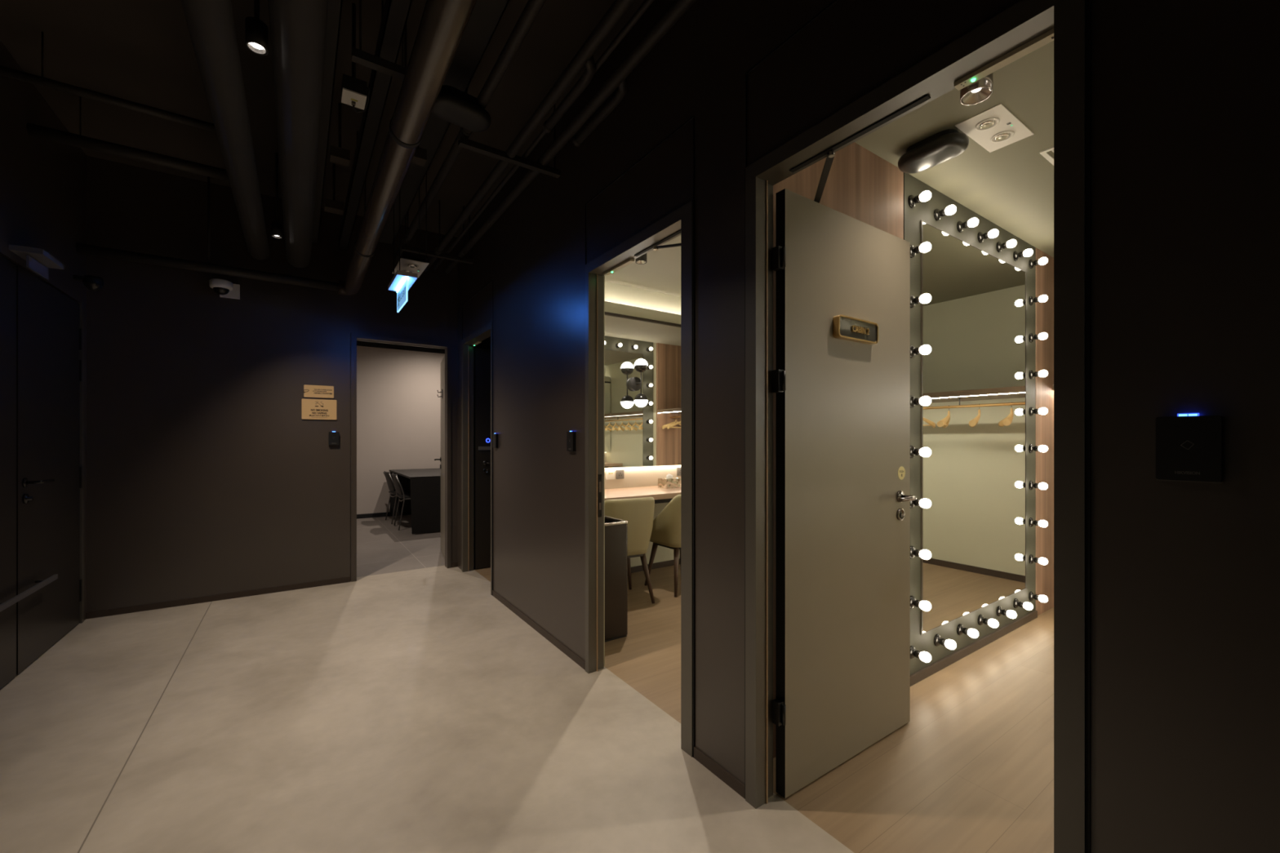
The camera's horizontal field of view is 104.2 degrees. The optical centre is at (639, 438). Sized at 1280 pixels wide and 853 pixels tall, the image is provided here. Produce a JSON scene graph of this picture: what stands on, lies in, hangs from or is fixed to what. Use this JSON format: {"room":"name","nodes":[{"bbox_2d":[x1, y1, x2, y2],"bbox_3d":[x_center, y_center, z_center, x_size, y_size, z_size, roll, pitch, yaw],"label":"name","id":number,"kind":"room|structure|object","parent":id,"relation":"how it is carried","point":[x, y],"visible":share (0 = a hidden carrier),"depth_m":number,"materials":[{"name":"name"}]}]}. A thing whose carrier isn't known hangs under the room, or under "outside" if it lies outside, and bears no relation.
{"room":"entertainment venue","nodes":[
{"label":"entertainment venue","id":0,"kind":"room"},
{"bbox_2d":[0,40,86,620],"bbox_3d":[-1.677,-0.375,0.080,0.150,3.350,8.430,0,0,-34],"label":"wall","id":1,"kind":"structure","parent":0,"point":[43,182],"depth_m":2.97,"materials":[{"name":"paint"}]},
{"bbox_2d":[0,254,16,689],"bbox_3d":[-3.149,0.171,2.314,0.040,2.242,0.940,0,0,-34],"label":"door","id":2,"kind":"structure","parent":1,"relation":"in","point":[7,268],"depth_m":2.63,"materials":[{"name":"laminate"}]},
{"bbox_2d":[8,244,64,279],"bbox_3d":[-3.366,-0.977,2.784,0.120,0.103,0.300,0,0,-34],"label":"exit sign","id":3,"kind":"object","parent":1,"relation":"attached to","point":[37,260],"visible":1,"depth_m":2.74,"materials":[{"name":"grey plastic"}]},
{"bbox_2d":[0,265,82,675],"bbox_3d":[-3.385,0.171,2.726,0.117,2.242,1.925,0,0,-34],"label":"door","id":4,"kind":"structure","parent":1,"relation":"in","point":[49,334],"depth_m":3.03,"materials":[{"name":"laminate"}]},
{"bbox_2d":[78,301,84,623],"bbox_3d":[-3.970,0.165,3.516,0.052,2.270,0.040,0,0,-34],"label":"door frame","id":5,"kind":"structure","parent":1,"relation":"attached to","point":[82,304],"depth_m":3.51,"materials":[{"name":"brown metal"}]},
{"bbox_2d":[72,274,103,290],"bbox_3d":[-3.799,-1.073,3.433,0.140,0.095,0.100,0,0,-34],"label":"dome camera","id":6,"kind":"object","parent":1,"relation":"attached to","point":[91,282],"visible":1,"depth_m":3.41,"materials":[{"name":"black plastic"}]},
{"bbox_2d":[86,155,457,612],"bbox_3d":[-3.048,-0.375,4.330,2.797,3.350,0.130,0,0,-34],"label":"wall","id":7,"kind":"structure","parent":0,"point":[206,476],"depth_m":3.99,"materials":[{"name":"paint"}]},
{"bbox_2d":[208,278,239,299],"bbox_3d":[-3.310,-1.198,3.961,0.143,0.123,0.224,0,0,-18],"label":"dome camera","id":8,"kind":"object","parent":7,"relation":"attached to","point":[224,288],"visible":1,"depth_m":3.91,"materials":[{"name":"white plastic"}]},
{"bbox_2d":[85,562,457,619],"bbox_3d":[-2.927,1.278,4.330,2.597,0.045,0.008,0,0,-34],"label":"baseboard","id":9,"kind":"structure","parent":7,"relation":"attached to","point":[304,585],"depth_m":3.99,"materials":[{"name":"brown"}]},
{"bbox_2d":[303,384,333,398],"bbox_3d":[-2.834,-0.418,4.392,0.228,0.107,0.010,0,0,-34],"label":"notice sign","id":10,"kind":"object","parent":7,"relation":"attached to","point":[309,391],"visible":1,"depth_m":4.39,"materials":[{"name":"gold metal"}]},
{"bbox_2d":[302,398,336,419],"bbox_3d":[-2.829,-0.261,4.395,0.260,0.178,0.010,0,0,-34],"label":"no smoking sign","id":11,"kind":"object","parent":7,"relation":"attached to","point":[312,409],"visible":1,"depth_m":4.39,"materials":[{"name":"gold metal"}]},
{"bbox_2d":[328,431,338,444],"bbox_3d":[-2.737,-0.006,4.452,0.080,0.123,0.021,0,0,-34],"label":"card reader","id":12,"kind":"object","parent":7,"relation":"attached to","point":[333,437],"visible":1,"depth_m":4.44,"materials":[{"name":"grey plastic"}]},
{"bbox_2d":[350,333,450,582],"bbox_3d":[-2.296,0.168,4.816,0.875,2.265,0.100,0,0,-34],"label":"door frame","id":13,"kind":"structure","parent":7,"relation":"attached to","point":[354,337],"depth_m":4.73,"materials":[{"name":"paint"}]},
{"bbox_2d":[434,355,444,559],"bbox_3d":[-2.206,0.196,5.530,0.120,2.192,0.840,0,0,-25],"label":"door","id":14,"kind":"structure","parent":13,"relation":"in","point":[442,459],"depth_m":5.57,"materials":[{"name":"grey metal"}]},
{"bbox_2d":[0,0,644,237],"bbox_3d":[-0.590,-2.100,0.845,2.907,0.100,8.660,0,0,-34],"label":"ceiling","id":15,"kind":"structure","parent":0,"point":[140,51],"depth_m":2.83,"materials":[{"name":"black paint"}]},
{"bbox_2d":[0,31,216,132],"bbox_3d":[-2.794,-1.914,2.655,0.922,0.271,0.044,0,0,-34],"label":"ceiling pipe","id":16,"kind":"object","parent":15,"relation":"hanging from","point":[42,81],"visible":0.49,"depth_m":2.60,"materials":[{"name":"black metal"}]},
{"bbox_2d":[26,96,229,181],"bbox_3d":[-3.094,-1.888,3.092,0.922,0.324,0.070,0,0,-34],"label":"ceiling pipe","id":17,"kind":"object","parent":15,"relation":"hanging from","point":[79,140],"visible":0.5,"depth_m":3.02,"materials":[{"name":"black metal"}]},
{"bbox_2d":[180,0,269,260],"bbox_3d":[-1.374,-1.500,1.543,0.140,0.140,5.900,0,0,-34],"label":"duct","id":18,"kind":"object","parent":15,"relation":"hanging from","point":[211,23],"visible":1,"depth_m":2.14,"materials":[{"name":"black metal"}]},
{"bbox_2d":[244,0,268,55],"bbox_3d":[-1.423,-1.750,1.849,0.068,0.600,0.068,0,0,-34],"label":"pendant light","id":19,"kind":"object","parent":15,"relation":"in","point":[256,32],"visible":1,"depth_m":1.84,"materials":[{"name":"black metal"}]},
{"bbox_2d":[75,0,476,295],"bbox_3d":[-1.499,-1.653,1.464,1.704,0.794,6.110,0,0,-34],"label":"ceiling pipe","id":20,"kind":"object","parent":15,"relation":"hanging from","point":[442,25],"visible":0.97,"depth_m":2.21,"materials":[{"name":"black metal"}]},
{"bbox_2d":[271,152,282,239],"bbox_3d":[-2.606,-1.750,3.573,0.068,0.600,0.068,0,0,-34],"label":"pendant light","id":21,"kind":"object","parent":15,"relation":"in","point":[276,228],"visible":1,"depth_m":3.57,"materials":[{"name":"black metal"}]},
{"bbox_2d":[268,0,328,268],"bbox_3d":[-1.160,-1.500,1.690,0.170,0.170,5.900,0,0,-34],"label":"duct","id":22,"kind":"object","parent":15,"relation":"hanging from","point":[298,28],"visible":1,"depth_m":2.14,"materials":[{"name":"black metal"}]},
{"bbox_2d":[324,163,343,215],"bbox_3d":[-2.280,-1.875,3.711,0.120,0.350,0.100,0,0,-34],"label":"junction box","id":23,"kind":"object","parent":15,"relation":"attached to","point":[331,206],"visible":1,"depth_m":3.69,"materials":[{"name":"black paint"}]},
{"bbox_2d":[329,102,350,166],"bbox_3d":[-1.835,-1.875,3.046,0.100,0.350,0.090,0,0,-34],"label":"junction box","id":24,"kind":"object","parent":15,"relation":"attached to","point":[338,155],"visible":1,"depth_m":3.03,"materials":[{"name":"black paint"}]},
{"bbox_2d":[341,3,369,112],"bbox_3d":[-1.345,-1.813,2.359,0.116,0.474,0.125,0,0,-34],"label":"junction box","id":25,"kind":"object","parent":15,"relation":"attached to","point":[353,90],"visible":1,"depth_m":2.34,"materials":[{"name":"black metal"}]},
{"bbox_2d":[338,0,412,248],"bbox_3d":[-0.920,-1.864,1.915,0.070,0.368,6.000,0,0,-34],"label":"pipe","id":26,"kind":"object","parent":15,"relation":"hanging from","point":[394,15],"visible":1,"depth_m":2.53,"materials":[{"name":"black metal"}]},
{"bbox_2d":[351,0,406,80],"bbox_3d":[-1.079,-1.798,2.085,0.220,0.503,0.040,0,0,-34],"label":"channel","id":27,"kind":"object","parent":15,"relation":"attached to","point":[359,56],"visible":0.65,"depth_m":2.06,"materials":[{"name":"black metal"}]},
{"bbox_2d":[387,190,417,312],"bbox_3d":[-1.606,-1.471,3.361,0.120,1.158,0.400,0,0,-34],"label":"exit sign","id":28,"kind":"object","parent":15,"relation":"hanging from","point":[402,282],"visible":0.98,"depth_m":3.29,"materials":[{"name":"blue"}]},
{"bbox_2d":[392,173,429,277],"bbox_3d":[-1.619,-1.621,3.510,0.178,0.858,0.366,0,0,-34],"label":"emergency light","id":29,"kind":"object","parent":15,"relation":"hanging from","point":[410,262],"visible":0.73,"depth_m":3.44,"materials":[{"name":"white"}]},
{"bbox_2d":[411,144,426,166],"bbox_3d":[-1.264,-1.815,2.832,0.080,0.470,0.080,0,0,-34],"label":"junction box","id":30,"kind":"object","parent":15,"relation":"attached to","point":[420,157],"visible":0.42,"depth_m":2.81,"materials":[{"name":"black paint"}]},
{"bbox_2d":[401,215,473,264],"bbox_3d":[-1.766,-1.823,4.367,0.590,0.453,0.040,0,0,-34],"label":"channel","id":31,"kind":"object","parent":15,"relation":"attached to","point":[405,248],"visible":0.8,"depth_m":4.36,"materials":[{"name":"black metal"}]},
{"bbox_2d":[378,0,509,244],"bbox_3d":[-0.646,-1.924,2.103,0.115,0.248,6.000,0,0,-34],"label":"pipe","id":32,"kind":"object","parent":15,"relation":"hanging from","point":[486,15],"visible":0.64,"depth_m":2.49,"materials":[{"name":"black metal"}]},
{"bbox_2d":[394,0,546,262],"bbox_3d":[-0.570,-1.846,2.156,0.057,0.409,6.000,0,0,-34],"label":"ceiling pipe","id":33,"kind":"object","parent":15,"relation":"hanging from","point":[532,8],"visible":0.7,"depth_m":2.35,"materials":[{"name":"black metal"}]},
{"bbox_2d":[431,84,491,132],"bbox_3d":[-0.887,-1.630,2.459,0.300,0.100,0.170,0,0,-41],"label":"ceiling speaker","id":34,"kind":"object","parent":33,"relation":"attached to","point":[453,105],"visible":0.86,"depth_m":2.42,"materials":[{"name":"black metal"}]},
{"bbox_2d":[458,104,560,177],"bbox_3d":[-0.736,-1.823,2.866,0.590,0.453,0.040,0,0,-34],"label":"channel","id":35,"kind":"object","parent":15,"relation":"attached to","point":[464,143],"visible":0.73,"depth_m":2.85,"materials":[{"name":"black metal"}]},
{"bbox_2d":[423,0,634,271],"bbox_3d":[-0.364,-1.826,2.297,0.057,0.449,6.000,0,0,-34],"label":"ceiling pipe","id":36,"kind":"object","parent":15,"relation":"hanging from","point":[616,11],"visible":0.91,"depth_m":2.38,"materials":[{"name":"black metal"}]},
{"bbox_2d":[542,54,596,133],"bbox_3d":[-0.333,-1.630,2.370,0.088,0.052,0.578,0,0,-29],"label":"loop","id":37,"kind":"object","parent":36,"relation":"attached to","point":[583,82],"visible":0.94,"depth_m":2.35,"materials":[{"name":"black metal"}]},
{"bbox_2d":[433,0,654,270],"bbox_3d":[-0.289,-1.650,2.348,0.024,0.024,6.000,0,0,-34],"label":"ceiling pipe","id":38,"kind":"object","parent":15,"relation":"hanging from","point":[646,3],"visible":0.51,"depth_m":2.69,"materials":[{"name":"black metal"}]},
{"bbox_2d":[444,0,696,273],"bbox_3d":[-0.199,-1.835,2.410,0.062,0.431,6.000,0,0,-34],"label":"ceiling pipe","id":39,"kind":"object","parent":15,"relation":"hanging from","point":[677,8],"visible":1,"depth_m":2.42,"materials":[{"name":"black metal"}]},
{"bbox_2d":[572,78,628,146],"bbox_3d":[-0.197,-1.650,2.525,0.088,0.052,0.578,0,0,-29],"label":"loop","id":40,"kind":"object","parent":39,"relation":"attached to","point":[622,91],"visible":0.93,"depth_m":2.51,"materials":[{"name":"black metal"}]},
{"bbox_2d":[356,346,444,514],"bbox_3d":[-4.218,-0.110,8.445,4.600,2.820,0.100,0,0,-34],"label":"wall","id":41,"kind":"structure","parent":0,"point":[398,405],"depth_m":8.40,"materials":[{"name":"paint"}]},
{"bbox_2d":[356,511,390,519],"bbox_3d":[-4.228,1.265,8.370,4.500,0.070,0.012,0,0,-34],"label":"baseboard","id":42,"kind":"structure","parent":41,"relation":"attached to","point":[377,514],"depth_m":8.23,"materials":[{"name":"black"}]},
{"bbox_2d":[356,340,444,353],"bbox_3d":[-3.160,-1.860,6.903,4.600,0.680,3.840,0,0,-34],"label":"ceiling","id":43,"kind":"structure","parent":0,"point":[366,344],"depth_m":8.47,"materials":[{"name":"black paint"}]},
{"bbox_2d":[474,336,490,350],"bbox_3d":[-0.755,-0.100,5.382,1.955,2.800,1.470,0,0,-34],"label":"wall","id":44,"kind":"structure","parent":0,"point":[486,344],"depth_m":5.50,"materials":[{"name":"paint"}]},
{"bbox_2d":[474,348,490,568],"bbox_3d":[-1.276,0.196,5.164,0.840,2.192,0.124,0,0,-34],"label":"door","id":45,"kind":"structure","parent":44,"relation":"in","point":[482,357],"depth_m":4.97,"materials":[{"name":"laminate"}]},
{"bbox_2d":[0,515,1053,852],"bbox_3d":[-0.118,1.350,3.679,7.092,0.100,12.600,0,0,-34],"label":"floor","id":46,"kind":"structure","parent":0,"point":[411,711],"depth_m":2.13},
{"bbox_2d":[382,471,410,524],"bbox_3d":[-3.768,0.901,7.868,0.490,0.789,0.482,0,0,-37],"label":"chair","id":47,"kind":"object","parent":46,"relation":"on","point":[390,482],"visible":0.79,"depth_m":7.67,"materials":[{"name":"grey metal"}]},
{"bbox_2d":[391,473,410,530],"bbox_3d":[-3.390,0.901,7.352,0.490,0.789,0.482,0,0,-33],"label":"chair","id":48,"kind":"object","parent":46,"relation":"on","point":[398,486],"visible":0.75,"depth_m":7.13,"materials":[{"name":"grey"}]},
{"bbox_2d":[389,468,440,534],"bbox_3d":[-3.184,0.907,7.822,1.110,0.785,1.938,0,0,-34],"label":"covered table","id":49,"kind":"object","parent":46,"relation":"on","point":[424,506],"visible":0.37,"depth_m":6.88,"materials":[{"name":"grey"}]},
{"bbox_2d":[604,515,627,642],"bbox_3d":[-0.290,0.921,3.330,0.302,0.757,0.326,0,0,-34],"label":"waste bin","id":50,"kind":"object","parent":46,"relation":"on","point":[615,529],"visible":0.27,"depth_m":3.23,"materials":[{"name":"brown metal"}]},
{"bbox_2d":[604,497,654,603],"bbox_3d":[-0.170,0.878,4.008,0.503,0.848,0.498,0,0,-27],"label":"upholstered chair","id":51,"kind":"object","parent":46,"relation":"on","point":[638,513],"visible":0.52,"depth_m":3.85,"materials":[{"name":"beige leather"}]},
{"bbox_2d":[644,494,680,597],"bbox_3d":[0.356,0.878,4.369,0.503,0.848,0.498,0,0,-36],"label":"upholstered chair","id":52,"kind":"object","parent":46,"relation":"on","point":[666,528],"visible":0.31,"depth_m":4.15,"materials":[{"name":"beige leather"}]},
{"bbox_2d":[604,275,604,664],"bbox_3d":[-0.375,-0.090,3.108,0.010,2.780,2.530,0,0,-34],"label":"wall","id":53,"kind":"structure","parent":0,"point":[604,276],"depth_m":2.87,"materials":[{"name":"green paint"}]},
{"bbox_2d":[604,235,680,297],"bbox_3d":[1.204,-1.530,4.144,3.785,0.100,2.650,0,0,-34],"label":"ceiling","id":54,"kind":"structure","parent":0,"point":[661,273],"depth_m":4.46,"materials":[{"name":"beige paint"}]},
{"bbox_2d":[635,253,646,264],"bbox_3d":[0.009,-1.427,3.875,0.090,0.105,0.090,0,0,-34],"label":"recessed light","id":55,"kind":"object","parent":54,"relation":"in","point":[642,260],"visible":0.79,"depth_m":3.85,"materials":[{"name":"black metal"}]},
{"bbox_2d":[604,281,680,567],"bbox_3d":[0.441,-0.150,5.257,3.785,2.900,0.090,0,0,-34],"label":"wall","id":56,"kind":"structure","parent":0,"point":[614,292],"depth_m":4.96,"materials":[{"name":"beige paint"}]},
{"bbox_2d":[606,470,614,479],"bbox_3d":[-0.277,0.338,4.689,0.086,0.086,0.010,0,0,-34],"label":"wall outlet","id":57,"kind":"object","parent":56,"relation":"attached to","point":[610,473],"visible":1,"depth_m":4.68,"materials":[{"name":"white plastic"}]},
{"bbox_2d":[616,469,623,479],"bbox_3d":[-0.190,0.338,4.748,0.086,0.086,0.010,0,0,-34],"label":"power outlet","id":58,"kind":"object","parent":56,"relation":"attached to","point":[620,473],"visible":1,"depth_m":4.74,"materials":[{"name":"grey plastic"}]},
{"bbox_2d":[604,301,680,467],"bbox_3d":[0.482,-0.488,5.107,3.645,1.513,0.200,0,0,-34],"label":"vanity mirror","id":59,"kind":"object","parent":56,"relation":"attached to","point":[650,434],"visible":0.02,"depth_m":4.68,"materials":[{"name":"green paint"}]},
{"bbox_2d":[628,359,648,407],"bbox_3d":[-0.005,-0.510,4.559,0.128,0.440,0.177,0,0,-34],"label":"wall lamp","id":60,"kind":"object","parent":59,"relation":"attached to","point":[641,400],"visible":1,"depth_m":4.51,"materials":[{"name":"white glass"}]},
{"bbox_2d":[604,465,680,488],"bbox_3d":[0.433,0.365,5.189,3.673,0.210,0.012,0,0,-34],"label":"backsplash","id":61,"kind":"structure","parent":56,"relation":"attached to","point":[646,476],"depth_m":4.88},
{"bbox_2d":[604,485,680,503],"bbox_3d":[0.609,0.550,4.923,3.645,0.160,0.627,0,0,-34],"label":"table","id":62,"kind":"object","parent":56,"relation":"attached to","point":[660,495],"visible":0.02,"depth_m":4.36,"materials":[{"name":"brown wood"}]},
{"bbox_2d":[657,473,680,488],"bbox_3d":[0.282,0.401,4.802,0.190,0.138,0.120,0,0,-41],"label":"tissue box","id":63,"kind":"object","parent":62,"relation":"on","point":[667,482],"visible":1,"depth_m":4.75,"materials":[{"name":"beige cardboard"}]},
{"bbox_2d":[631,558,679,573],"bbox_3d":[1.145,1.272,4.151,3.675,0.055,2.530,0,0,-34],"label":"baseboard","id":64,"kind":"structure","parent":56,"relation":"attached to","point":[666,563],"depth_m":5.01,"materials":[{"name":"brown"}]},
{"bbox_2d":[676,467,680,475],"bbox_3d":[0.420,0.338,5.167,0.086,0.086,0.010,0,0,-34],"label":"power outlet","id":65,"kind":"object","parent":56,"relation":"attached to","point":[678,469],"visible":0.54,"depth_m":5.15,"materials":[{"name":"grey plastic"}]},
{"bbox_2d":[653,243,680,250],"bbox_3d":[0.527,0.188,2.458,0.870,2.208,0.387,0,0,-34],"label":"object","id":66,"kind":"structure","parent":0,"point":[655,247],"depth_m":2.35,"materials":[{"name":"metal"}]},
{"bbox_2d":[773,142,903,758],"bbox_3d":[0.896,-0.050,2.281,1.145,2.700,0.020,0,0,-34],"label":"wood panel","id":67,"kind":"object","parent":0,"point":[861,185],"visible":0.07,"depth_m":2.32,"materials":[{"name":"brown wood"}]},
{"bbox_2d":[457,0,1279,852],"bbox_3d":[0.535,-0.375,1.677,0.110,3.350,8.560,0,0,-34],"label":"wall","id":68,"kind":"structure","parent":0,"point":[1185,94],"depth_m":1.00,"materials":[{"name":"paint"}]},
{"bbox_2d":[461,321,493,595],"bbox_3d":[-1.451,0.163,4.550,0.105,2.275,0.939,0,0,-34],"label":"door frame","id":69,"kind":"structure","parent":68,"relation":"attached to","point":[468,344],"depth_m":4.88,"materials":[{"name":"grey metal"}]},
{"bbox_2d":[492,433,497,448],"bbox_3d":[-1.180,0.013,4.060,0.021,0.123,0.080,0,0,-34],"label":"card reader","id":70,"kind":"object","parent":68,"relation":"attached to","point":[495,436],"visible":1,"depth_m":4.04,"materials":[{"name":"grey plastic"}]},
{"bbox_2d":[566,431,576,452],"bbox_3d":[-0.404,0.013,2.930,0.021,0.123,0.080,0,0,-34],"label":"card reader","id":71,"kind":"object","parent":68,"relation":"attached to","point":[571,436],"visible":1,"depth_m":2.91,"materials":[{"name":"grey plastic"}]},
{"bbox_2d":[492,590,745,798],"bbox_3d":[0.842,1.278,1.127,0.006,0.045,7.305,0,0,-34],"label":"baseboard","id":72,"kind":"structure","parent":68,"relation":"attached to","point":[736,785],"depth_m":2.82,"materials":[{"name":"brown"}]},
{"bbox_2d":[585,200,694,757],"bbox_3d":[-0.005,0.163,2.441,0.105,2.275,0.933,0,0,-34],"label":"door frame","id":73,"kind":"structure","parent":68,"relation":"attached to","point":[681,221],"depth_m":2.36,"materials":[{"name":"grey metal"}]},
{"bbox_2d":[462,0,838,339],"bbox_3d":[-0.184,-1.149,2.625,0.005,0.347,5.544,0,0,-34],"label":"trim","id":74,"kind":"structure","parent":68,"relation":"attached to","point":[833,2],"depth_m":2.03,"materials":[{"name":"black metal"}]},
{"bbox_2d":[772,149,916,798],"bbox_3d":[0.910,0.185,1.946,0.913,2.213,0.266,0,0,-34],"label":"door","id":75,"kind":"structure","parent":68,"relation":"in","point":[841,377],"depth_m":1.96,"materials":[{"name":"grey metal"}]},
{"bbox_2d":[744,0,1090,852],"bbox_3d":[0.687,0.163,1.434,0.105,2.275,0.951,0,0,-34],"label":"door frame","id":76,"kind":"structure","parent":68,"relation":"attached to","point":[1026,26],"depth_m":1.06,"materials":[{"name":"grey metal"}]},
{"bbox_2d":[1155,413,1222,483],"bbox_3d":[0.990,0.015,0.899,0.021,0.123,0.080,0,0,-34],"label":"card reader","id":77,"kind":"object","parent":68,"relation":"attached to","point":[1189,446],"visible":1,"depth_m":0.89,"materials":[{"name":"black plastic"}]},
{"bbox_2d":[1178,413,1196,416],"bbox_3d":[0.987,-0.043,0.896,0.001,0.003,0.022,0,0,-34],"label":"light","id":78,"kind":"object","parent":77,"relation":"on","point":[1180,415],"depth_m":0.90,"materials":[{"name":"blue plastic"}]},
{"bbox_2d":[1177,413,1199,416],"bbox_3d":[0.989,-0.043,0.898,0.005,0.006,0.026,0,0,-34],"label":"light","id":79,"kind":"object","parent":77,"relation":"on","point":[1188,414],"depth_m":0.89,"materials":[{"name":"blue plastic"}]},
{"bbox_2d":[854,40,1053,257],"bbox_3d":[2.835,-1.450,2.033,4.085,0.100,2.624,0,0,-34],"label":"ceiling","id":80,"kind":"structure","parent":0,"point":[1011,186],"depth_m":2.44,"materials":[{"name":"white paint"}]},
{"bbox_2d":[897,128,968,173],"bbox_3d":[1.380,-1.357,2.354,0.170,0.085,0.300,0,0,-34],"label":"ceiling light","id":81,"kind":"object","parent":80,"relation":"attached to","point":[944,145],"visible":1,"depth_m":2.31,"materials":[{"name":"black"}]},
{"bbox_2d":[960,72,993,105],"bbox_3d":[1.276,-1.350,1.888,0.104,0.100,0.104,0,0,-34],"label":"recessed light","id":82,"kind":"object","parent":80,"relation":"in","point":[978,91],"visible":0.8,"depth_m":1.88,"materials":[{"name":"silver metal"}]},
{"bbox_2d":[955,103,1034,152],"bbox_3d":[1.605,-1.394,2.251,0.366,0.012,0.176,0,0,-34],"label":"recessed light","id":83,"kind":"object","parent":80,"relation":"in","point":[994,128],"visible":1,"depth_m":2.24,"materials":[{"name":"white metal"}]},
{"bbox_2d":[1039,146,1053,165],"bbox_3d":[2.242,-1.397,2.388,0.440,0.006,0.400,0,0,-34],"label":"ceiling vent","id":84,"kind":"object","parent":80,"relation":"in","point":[1044,153],"visible":0.04,"depth_m":2.44,"materials":[{"name":"white"}]},
{"bbox_2d":[1035,248,1053,615],"bbox_3d":[3.297,-0.050,3.929,0.978,2.700,0.020,0,0,-34],"label":"wood panel","id":85,"kind":"object","parent":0,"point":[1044,273],"visible":0.21,"depth_m":3.75,"materials":[{"name":"brown wood"}]},
{"bbox_3d":[2.062,-0.150,3.158,4.085,2.900,0.106,0,0,-34],"label":"wall partition","id":86,"kind":"structure","parent":0,"visible":0},
{"bbox_2d":[910,610,1037,686],"bbox_3d":[2.769,1.270,2.041,3.985,0.060,2.512,0,0,-34],"label":"baseboard","id":87,"kind":"structure","parent":86,"relation":"attached to","point":[935,667],"depth_m":3.00,"materials":[{"name":"brown wood"}]},
{"bbox_2d":[903,172,1048,675],"bbox_3d":[2.158,-0.074,3.086,1.829,2.648,0.118,0,0,-34],"label":"mirror","id":88,"kind":"object","parent":86,"relation":"attached to","point":[973,299],"visible":0.99,"depth_m":3.02,"materials":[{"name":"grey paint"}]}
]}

